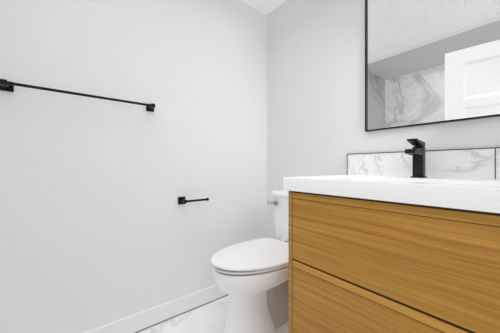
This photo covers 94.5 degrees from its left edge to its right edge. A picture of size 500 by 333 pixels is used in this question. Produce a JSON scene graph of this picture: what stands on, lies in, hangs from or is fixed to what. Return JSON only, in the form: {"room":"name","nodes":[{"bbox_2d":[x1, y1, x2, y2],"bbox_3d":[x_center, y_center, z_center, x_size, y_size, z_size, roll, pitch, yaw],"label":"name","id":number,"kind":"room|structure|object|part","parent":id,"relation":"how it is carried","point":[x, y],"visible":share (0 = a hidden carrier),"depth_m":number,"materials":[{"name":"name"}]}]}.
{"room":"bathroom","nodes":[
{"label":"bathroom","id":0,"kind":"room"},
{"bbox_2d":[0,0,266,332],"bbox_3d":[-0.833,-0.171,1.262,2.620,2.250,0.100,0,0,-38],"label":"wall","id":1,"kind":"structure","parent":0,"point":[95,232],"depth_m":1.29,"materials":[{"name":"white paint"}]},
{"bbox_2d":[0,79,154,111],"bbox_3d":[-0.810,-0.351,1.169,0.640,0.044,0.072,0,0,-38],"label":"towel rail","id":2,"kind":"object","parent":1,"relation":"attached to","point":[5,85],"visible":1,"depth_m":1.07,"materials":[{"name":"black metal"}]},
{"bbox_3d":[-1.040,-0.351,0.980,0.022,0.022,0.063,0,0,-38],"label":"post","id":3,"kind":"part","parent":2,"relation":"part of","materials":[{"name":"black metal"}]},
{"bbox_3d":[-1.063,-0.351,1.008,0.044,0.044,0.009,0,0,-38],"label":"plate","id":4,"kind":"part","parent":2,"relation":"part of","materials":[{"name":"black metal"}]},
{"bbox_3d":[-0.596,-0.351,1.379,0.044,0.044,0.009,0,0,-38],"label":"plate","id":5,"kind":"part","parent":2,"relation":"part of","materials":[{"name":"black metal"}]},
{"bbox_2d":[84,285,228,332],"bbox_3d":[-0.482,0.901,1.467,1.615,0.105,0.016,0,0,-38],"label":"baseboard","id":6,"kind":"structure","parent":1,"relation":"attached to","point":[139,321],"depth_m":1.42,"materials":[{"name":"white"}]},
{"bbox_2d":[178,197,208,204],"bbox_3d":[-0.370,0.221,1.520,0.187,0.048,0.069,0,0,-38],"label":"paper holder","id":7,"kind":"object","parent":1,"relation":"attached to","point":[181,200],"visible":1,"depth_m":1.49,"materials":[{"name":"black metal"}]},
{"bbox_3d":[-0.444,0.221,1.501,0.048,0.048,0.009,0,0,-38],"label":"plate","id":8,"kind":"part","parent":7,"relation":"part of","materials":[{"name":"black metal"}]},
{"bbox_2d":[138,295,287,332],"bbox_3d":[-0.279,1.004,0.566,2.620,0.100,1.880,0,0,-38],"label":"floor","id":9,"kind":"structure","parent":0,"point":[211,317],"depth_m":1.41,"materials":[{"name":"tile"}]},
{"bbox_2d":[211,190,288,332],"bbox_3d":[0.120,0.565,1.381,0.762,0.779,0.401,0,0,-38],"label":"toilet","id":10,"kind":"object","parent":9,"relation":"on","point":[253,273],"visible":0.78,"depth_m":1.20,"materials":[{"name":"white ceramic"}]},
{"bbox_3d":[0.039,0.494,1.316,0.559,0.030,0.403,0,0,-38],"label":"lid","id":11,"kind":"part","parent":10,"relation":"part of","materials":[{"name":"white plastic"}]},
{"bbox_3d":[0.046,0.511,1.322,0.561,0.016,0.391,0,0,-38],"label":"seat","id":12,"kind":"part","parent":10,"relation":"part of","materials":[{"name":"white plastic"}]},
{"bbox_3d":[0.059,0.738,1.332,0.587,0.432,0.385,0,0,-38],"label":"bowl","id":13,"kind":"part","parent":10,"relation":"part of","materials":[{"name":"white ceramic"}]},
{"bbox_3d":[0.339,0.192,1.555,0.203,0.033,0.396,0,0,-38],"label":"tank lid","id":14,"kind":"part","parent":10,"relation":"part of","materials":[{"name":"white ceramic"}]},
{"bbox_3d":[0.341,0.374,1.557,0.185,0.330,0.372,0,0,-38],"label":"tank","id":15,"kind":"part","parent":10,"relation":"part of","materials":[{"name":"white ceramic"}]},
{"bbox_2d":[283,138,499,332],"bbox_3d":[0.629,0.417,0.921,0.554,1.074,0.830,0,0,-38],"label":"vanity","id":16,"kind":"object","parent":9,"relation":"on","point":[407,241],"visible":1,"depth_m":0.76,"materials":[{"name":"brown wood"}]},
{"bbox_3d":[0.430,0.650,0.762,0.024,0.398,0.737,0,0,-38],"label":"drawer","id":17,"kind":"part","parent":16,"relation":"part of","materials":[{"name":"brown wood"}]},
{"bbox_3d":[0.428,0.436,0.761,0.020,0.026,0.737,0,0,-38],"label":"rail","id":18,"kind":"part","parent":16,"relation":"part of","materials":[{"name":"brown wood"}]},
{"bbox_2d":[283,175,499,212],"bbox_3d":[0.629,0.102,0.921,0.553,0.105,0.830,0,0,-38],"label":"countertop","id":19,"kind":"structure","parent":16,"relation":"on","point":[483,195],"depth_m":0.73,"materials":[{"name":"white stone"}]},
{"bbox_2d":[405,138,426,177],"bbox_3d":[0.734,-0.035,1.024,0.146,0.170,0.052,0,0,-38],"label":"faucet","id":20,"kind":"object","parent":19,"relation":"on","point":[417,153],"depth_m":1.03,"materials":[{"name":"black metal"}]},
{"bbox_3d":[0.428,0.130,0.761,0.020,0.024,0.737,0,0,-38],"label":"rail","id":21,"kind":"part","parent":16,"relation":"part of","materials":[{"name":"brown wood"}]},
{"bbox_3d":[0.430,0.280,0.762,0.024,0.270,0.737,0,0,-38],"label":"drawer","id":22,"kind":"part","parent":16,"relation":"part of","materials":[{"name":"brown wood"}]},
{"bbox_3d":[0.842,-0.074,1.089,0.012,0.004,0.805,0,0,-38],"label":"backsplash trim","id":23,"kind":"part","parent":16,"relation":"part of","materials":[{"name":"grey metal"}]},
{"bbox_2d":[241,0,285,14],"bbox_3d":[-0.279,-1.346,0.566,2.620,0.100,1.880,0,0,-38],"label":"ceiling","id":24,"kind":"structure","parent":0,"point":[265,6],"depth_m":1.85,"materials":[{"name":"white paint"}]},
{"bbox_2d":[267,0,499,238],"bbox_3d":[0.708,-0.171,1.350,0.100,2.250,1.680,0,0,-38],"label":"wall","id":25,"kind":"structure","parent":0,"point":[316,48],"depth_m":1.55,"materials":[{"name":"white paint"}]},
{"bbox_2d":[348,148,499,178],"bbox_3d":[0.843,-0.011,1.090,0.010,0.122,0.797,0,0,-38],"label":"backsplash","id":26,"kind":"structure","parent":25,"relation":"attached to","point":[470,163],"depth_m":1.06,"materials":[{"name":"stone"}]},
{"bbox_2d":[365,0,499,131],"bbox_3d":[0.838,-0.632,1.087,0.020,0.868,0.578,0,0,-38],"label":"mirror","id":27,"kind":"object","parent":25,"relation":"attached to","point":[427,62],"visible":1,"depth_m":1.08,"materials":[{"name":"clear glass"}]},
{"bbox_3d":[0.660,-0.632,1.310,0.020,0.868,0.007,0,0,-38],"label":"frame","id":28,"kind":"part","parent":27,"relation":"part of","materials":[{"name":"black metal"}]},
{"bbox_3d":[0.838,-0.202,1.087,0.020,0.007,0.564,0,0,-38],"label":"frame","id":29,"kind":"part","parent":27,"relation":"part of","materials":[{"name":"black metal"}]}
]}

